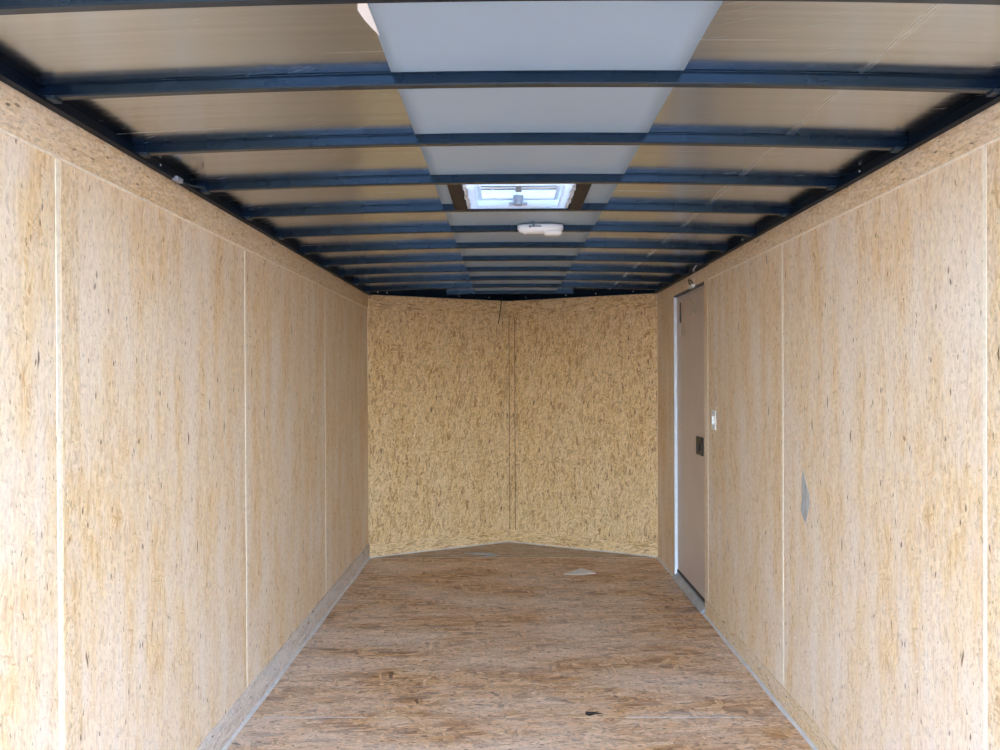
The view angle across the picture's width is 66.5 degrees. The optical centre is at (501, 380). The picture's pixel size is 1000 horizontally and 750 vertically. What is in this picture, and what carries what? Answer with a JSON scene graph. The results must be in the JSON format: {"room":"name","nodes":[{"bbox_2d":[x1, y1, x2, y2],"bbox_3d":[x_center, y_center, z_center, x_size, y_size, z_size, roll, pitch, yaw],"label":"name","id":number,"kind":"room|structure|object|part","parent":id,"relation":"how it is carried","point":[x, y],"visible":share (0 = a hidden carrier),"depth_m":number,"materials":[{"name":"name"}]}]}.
{"room":"cargo space","nodes":[
{"label":"cargo space","id":0,"kind":"room"},
{"bbox_2d":[0,81,368,749],"bbox_3d":[-0.998,0.347,2.832,0.026,1.910,5.404,0,0,0],"label":"wall","id":1,"kind":"structure","parent":0,"point":[184,391],"depth_m":2.15,"materials":[{"name":"brown wood"}]},
{"bbox_3d":[-1.017,0.359,0.928,0.020,1.908,1.594,0,0,0],"label":"panel","id":2,"kind":"part","parent":1,"relation":"part of","materials":[{"name":"beige wood"}]},
{"bbox_3d":[-1.005,0.351,2.341,0.020,1.908,1.228,0,0,0],"label":"panel","id":3,"kind":"part","parent":1,"relation":"part of","materials":[{"name":"beige wood"}]},
{"bbox_2d":[0,62,371,295],"bbox_3d":[-1.003,-0.638,2.841,0.075,0.068,5.434,0,0,0],"label":"trim","id":4,"kind":"structure","parent":1,"relation":"attached to","point":[8,76],"depth_m":2.00,"materials":[{"name":"metal"}]},
{"bbox_2d":[172,176,204,188],"bbox_3d":[-0.951,-0.603,2.328,0.042,0.022,0.143,0,0,11],"label":"wire loop","id":5,"kind":"object","parent":1,"relation":"attached to","point":[177,179],"visible":1,"depth_m":2.29,"materials":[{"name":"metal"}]},
{"bbox_2d":[196,543,369,749],"bbox_3d":[-0.986,1.247,2.837,0.010,0.109,5.404,0,0,0],"label":"baseboard","id":6,"kind":"structure","parent":1,"relation":"attached to","point":[226,727],"depth_m":3.28,"materials":[{"name":"beige wood"}]},
{"bbox_3d":[-0.995,0.344,3.599,0.020,1.908,1.283,0,0,0],"label":"panel","id":7,"kind":"part","parent":1,"relation":"part of","materials":[{"name":"beige wood"}]},
{"bbox_2d":[221,557,370,749],"bbox_3d":[-0.974,1.297,2.837,0.015,0.009,5.404,0,0,0],"label":"trim","id":8,"kind":"structure","parent":1,"relation":"attached to","point":[283,671],"depth_m":3.40,"materials":[{"name":"silver metal"}]},
{"bbox_3d":[-0.985,0.337,4.887,0.020,1.908,1.290,0,0,0],"label":"panel","id":9,"kind":"part","parent":1,"relation":"part of","materials":[{"name":"beige wood"}]},
{"bbox_2d":[367,295,508,556],"bbox_3d":[-0.459,0.328,5.800,1.151,1.912,0.023,0,0,-27],"label":"wall","id":10,"kind":"structure","parent":0,"point":[438,368],"depth_m":5.78,"materials":[{"name":"beige wood"}]},
{"bbox_2d":[369,290,507,300],"bbox_3d":[-0.459,-0.664,5.785,1.151,0.075,0.066,0,0,-27],"label":"trim","id":11,"kind":"structure","parent":10,"relation":"attached to","point":[432,294],"depth_m":5.75,"materials":[{"name":"metal"}]},
{"bbox_2d":[371,541,508,557],"bbox_3d":[-0.449,1.279,5.789,1.150,0.007,0.012,0,0,-27],"label":"trim","id":12,"kind":"structure","parent":10,"relation":"attached to","point":[504,541],"depth_m":5.78,"materials":[{"name":"silver metal"}]},
{"bbox_2d":[0,1,999,291],"bbox_3d":[0.055,-0.660,3.116,2.120,0.031,6.000,0,0,0],"label":"ceiling","id":13,"kind":"structure","parent":0,"point":[788,36],"depth_m":1.78,"materials":[{"name":"metal"}]},
{"bbox_2d":[447,185,466,210],"bbox_3d":[-0.154,-0.651,2.669,0.047,0.025,0.386,0,0,0],"label":"framing","id":14,"kind":"object","parent":13,"relation":"attached to","point":[456,192],"visible":0.8,"depth_m":2.65,"materials":[{"name":"brown wood"}]},
{"bbox_2d":[0,0,999,14],"bbox_3d":[0.040,-0.631,1.258,2.072,0.052,0.037,0,0,0],"label":"bow","id":15,"kind":"object","parent":13,"relation":"attached to","point":[7,7],"visible":1,"depth_m":1.26,"materials":[{"name":"paint"}]},
{"bbox_2d":[447,290,572,294],"bbox_3d":[0.064,-0.667,5.761,0.956,0.031,0.037,0,0,0],"label":"bow","id":16,"kind":"object","parent":13,"relation":"attached to","point":[486,291],"visible":1,"depth_m":5.75,"materials":[{"name":"paint"}]},
{"bbox_2d":[364,284,659,291],"bbox_3d":[0.073,-0.654,5.348,2.072,0.052,0.037,0,0,0],"label":"bow","id":17,"kind":"object","parent":13,"relation":"attached to","point":[450,286],"visible":0.98,"depth_m":5.34,"materials":[{"name":"paint"}]},
{"bbox_2d":[352,276,672,284],"bbox_3d":[0.070,-0.652,4.936,2.072,0.052,0.037,0,0,0],"label":"bow","id":18,"kind":"object","parent":13,"relation":"attached to","point":[459,278],"visible":0.99,"depth_m":4.92,"materials":[{"name":"paint"}]},
{"bbox_2d":[338,267,687,276],"bbox_3d":[0.067,-0.649,4.524,2.072,0.052,0.037,0,0,0],"label":"bow","id":19,"kind":"object","parent":13,"relation":"attached to","point":[447,269],"visible":1,"depth_m":4.51,"materials":[{"name":"paint"}]},
{"bbox_2d":[321,255,705,266],"bbox_3d":[0.064,-0.647,4.111,2.072,0.052,0.037,0,0,0],"label":"bow","id":20,"kind":"object","parent":13,"relation":"attached to","point":[700,261],"visible":1,"depth_m":4.10,"materials":[{"name":"paint"}]},
{"bbox_2d":[300,242,728,254],"bbox_3d":[0.060,-0.645,3.699,2.072,0.052,0.037,0,0,0],"label":"bow","id":21,"kind":"object","parent":13,"relation":"attached to","point":[466,245],"visible":0.98,"depth_m":3.69,"materials":[{"name":"paint"}]},
{"bbox_2d":[274,225,756,239],"bbox_3d":[0.057,-0.642,3.286,2.072,0.052,0.037,0,0,0],"label":"bow","id":22,"kind":"object","parent":13,"relation":"attached to","point":[747,232],"visible":0.9,"depth_m":3.27,"materials":[{"name":"paint"}]},
{"bbox_2d":[517,221,562,236],"bbox_3d":[0.165,-0.644,3.238,0.196,0.052,0.091,0,0,0],"label":"dome light","id":23,"kind":"object","parent":22,"relation":"attached to","point":[551,230],"visible":1,"depth_m":3.22,"materials":[{"name":"white plastic"}]},
{"bbox_2d":[240,203,792,219],"bbox_3d":[0.053,-0.640,2.874,2.072,0.052,0.037,0,0,0],"label":"bow","id":24,"kind":"object","parent":13,"relation":"attached to","point":[594,207],"visible":0.84,"depth_m":2.86,"materials":[{"name":"paint"}]},
{"bbox_2d":[36,70,999,103],"bbox_3d":[0.043,-0.633,1.636,2.072,0.052,0.037,0,0,0],"label":"bow","id":25,"kind":"object","parent":13,"relation":"attached to","point":[990,86],"visible":0.99,"depth_m":1.62,"materials":[{"name":"paint"}]},
{"bbox_2d":[195,174,840,193],"bbox_3d":[0.050,-0.638,2.461,2.072,0.052,0.037,0,0,0],"label":"bow","id":26,"kind":"object","parent":13,"relation":"attached to","point":[455,179],"visible":0.99,"depth_m":2.45,"materials":[{"name":"paint"}]},
{"bbox_2d":[463,184,575,208],"bbox_3d":[0.060,-0.694,2.674,0.380,0.112,0.390,0,0,0],"label":"ceiling vent","id":27,"kind":"object","parent":13,"relation":"in","point":[477,196],"visible":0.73,"depth_m":2.81,"materials":[{"name":"white plastic"}]},
{"bbox_3d":[0.059,-0.730,2.674,0.380,0.040,0.390,0,0,0],"label":"lid","id":28,"kind":"part","parent":27,"relation":"part of","materials":[{"name":"white plastic"}]},
{"bbox_3d":[0.061,-0.660,2.789,0.068,0.034,0.040,0,0,0],"label":"crank knob","id":29,"kind":"part","parent":27,"relation":"part of","materials":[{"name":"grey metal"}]},
{"bbox_3d":[0.060,-0.671,2.674,0.294,0.006,0.312,0,0,0],"label":"screen frame","id":30,"kind":"part","parent":27,"relation":"part of","materials":[{"name":"white plastic"}]},
{"bbox_3d":[0.059,-0.693,2.629,0.022,0.050,0.150,0,0,0],"label":"lift arm","id":31,"kind":"part","parent":27,"relation":"part of","materials":[{"name":"grey metal"}]},
{"bbox_2d":[132,132,909,157],"bbox_3d":[0.047,-0.635,2.049,2.072,0.052,0.037,0,0,0],"label":"bow","id":32,"kind":"object","parent":13,"relation":"attached to","point":[894,145],"visible":1,"depth_m":2.04,"materials":[{"name":"paint"}]},
{"bbox_2d":[569,184,591,209],"bbox_3d":[0.273,-0.652,2.666,0.047,0.025,0.386,0,0,0],"label":"framing","id":33,"kind":"object","parent":13,"relation":"attached to","point":[580,194],"visible":0.75,"depth_m":2.65,"materials":[{"name":"brown wood"}]},
{"bbox_2d":[226,542,812,749],"bbox_3d":[0.064,1.356,3.092,2.197,0.121,6.030,0,0,0],"label":"floor","id":34,"kind":"structure","parent":0,"point":[446,649],"depth_m":3.44,"materials":[{"name":"brown wood"}]},
{"bbox_2d":[467,552,495,554],"bbox_3d":[-0.161,1.280,5.655,0.238,0.003,0.061,0,0,11],"label":"metal offcut","id":35,"kind":"object","parent":34,"relation":"on","point":[481,553],"visible":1,"depth_m":5.64,"materials":[{"name":"silver metal"}]},
{"bbox_2d":[565,568,595,574],"bbox_3d":[0.502,1.278,5.079,0.197,0.003,0.162,0,0,-28],"label":"metal offcut","id":36,"kind":"object","parent":34,"relation":"on","point":[581,571],"visible":1,"depth_m":5.07,"materials":[{"name":"silver metal"}]},
{"bbox_2d":[585,712,602,715],"bbox_3d":[0.360,1.294,2.962,0.070,0.002,0.035,0,0,0],"label":"chip","id":37,"kind":"object","parent":34,"relation":"on","point":[586,713],"visible":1,"depth_m":2.96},
{"bbox_2d":[508,293,657,555],"bbox_3d":[0.597,0.323,5.792,1.196,1.912,0.023,0,0,27],"label":"wall","id":38,"kind":"structure","parent":0,"point":[583,459],"depth_m":5.76,"materials":[{"name":"beige wood"}]},
{"bbox_2d":[508,289,654,300],"bbox_3d":[0.588,-0.668,5.776,1.196,0.075,0.066,0,0,27],"label":"trim","id":39,"kind":"structure","parent":38,"relation":"attached to","point":[585,293],"depth_m":5.74,"materials":[{"name":"metal"}]},
{"bbox_2d":[509,541,656,556],"bbox_3d":[0.595,1.274,5.781,1.195,0.007,0.012,0,0,26],"label":"trim","id":40,"kind":"structure","parent":38,"relation":"attached to","point":[509,541],"depth_m":5.77,"materials":[{"name":"silver metal"}]},
{"bbox_2d":[657,102,999,749],"bbox_3d":[1.113,0.338,2.814,0.026,1.910,5.402,0,0,0],"label":"wall","id":41,"kind":"structure","parent":0,"point":[852,344],"depth_m":2.30,"materials":[{"name":"brown wood"}]},
{"bbox_2d":[657,556,672,575],"bbox_3d":[1.121,1.274,5.243,0.015,0.009,0.558,0,0,0],"label":"trim","id":42,"kind":"structure","parent":41,"relation":"attached to","point":[658,558],"depth_m":5.23,"materials":[{"name":"silver metal"}]},
{"bbox_3d":[1.135,0.326,5.232,0.020,1.908,0.566,0,0,0],"label":"panel","id":43,"kind":"part","parent":41,"relation":"part of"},
{"bbox_2d":[672,282,704,613],"bbox_3d":[1.133,0.365,4.574,0.070,1.835,0.772,0,0,0],"label":"door","id":44,"kind":"structure","parent":41,"relation":"in","point":[689,467],"depth_m":4.60,"materials":[{"name":"white metal"}]},
{"bbox_3d":[1.123,1.261,4.577,0.041,0.043,0.743,0,0,0],"label":"sill","id":45,"kind":"part","parent":44,"relation":"part of","materials":[{"name":"grey metal"}]},
{"bbox_3d":[1.126,-0.584,4.568,0.020,0.082,0.748,0,0,0],"label":"panel","id":46,"kind":"part","parent":41,"relation":"part of","materials":[{"name":"beige wood"}]},
{"bbox_2d":[688,279,694,288],"bbox_3d":[1.099,-0.564,4.428,0.032,0.052,0.090,0,0,0],"label":"clip","id":47,"kind":"object","parent":41,"relation":"attached to","point":[692,285],"visible":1,"depth_m":4.41,"materials":[{"name":"white plastic"}]},
{"bbox_3d":[1.127,0.332,4.160,0.020,1.908,0.073,0,0,0],"label":"panel","id":48,"kind":"part","parent":41,"relation":"part of","materials":[{"name":"beige wood"}]},
{"bbox_2d":[711,410,715,429],"bbox_3d":[1.107,0.206,3.990,0.014,0.104,0.076,0,0,0],"label":"light switch","id":49,"kind":"object","parent":41,"relation":"attached to","point":[713,412],"visible":1,"depth_m":3.98,"materials":[{"name":"white plastic"}]},
{"bbox_3d":[1.122,0.335,3.562,0.020,1.908,1.119,0,0,0],"label":"panel","id":50,"kind":"part","parent":41,"relation":"part of","materials":[{"name":"beige wood"}]},
{"bbox_2d":[702,613,817,749],"bbox_3d":[1.091,1.292,2.156,0.015,0.009,4.075,0,0,0],"label":"trim","id":51,"kind":"structure","parent":41,"relation":"attached to","point":[724,639],"depth_m":3.17,"materials":[{"name":"silver metal"}]},
{"bbox_2d":[706,600,838,749],"bbox_3d":[1.104,1.254,2.143,0.009,0.084,4.050,0,0,0],"label":"baseboard","id":52,"kind":"structure","parent":41,"relation":"attached to","point":[803,720],"depth_m":3.09,"materials":[{"name":"beige wood"}]},
{"bbox_2d":[652,94,999,293],"bbox_3d":[1.109,-0.648,2.824,0.075,0.068,5.434,0,0,0],"label":"trim","id":53,"kind":"structure","parent":41,"relation":"attached to","point":[981,103],"depth_m":2.22,"materials":[{"name":"metal"}]},
{"bbox_3d":[1.112,0.342,2.366,0.020,1.908,1.271,0,0,0],"label":"panel","id":54,"kind":"part","parent":41,"relation":"part of","materials":[{"name":"beige wood"}]}
]}

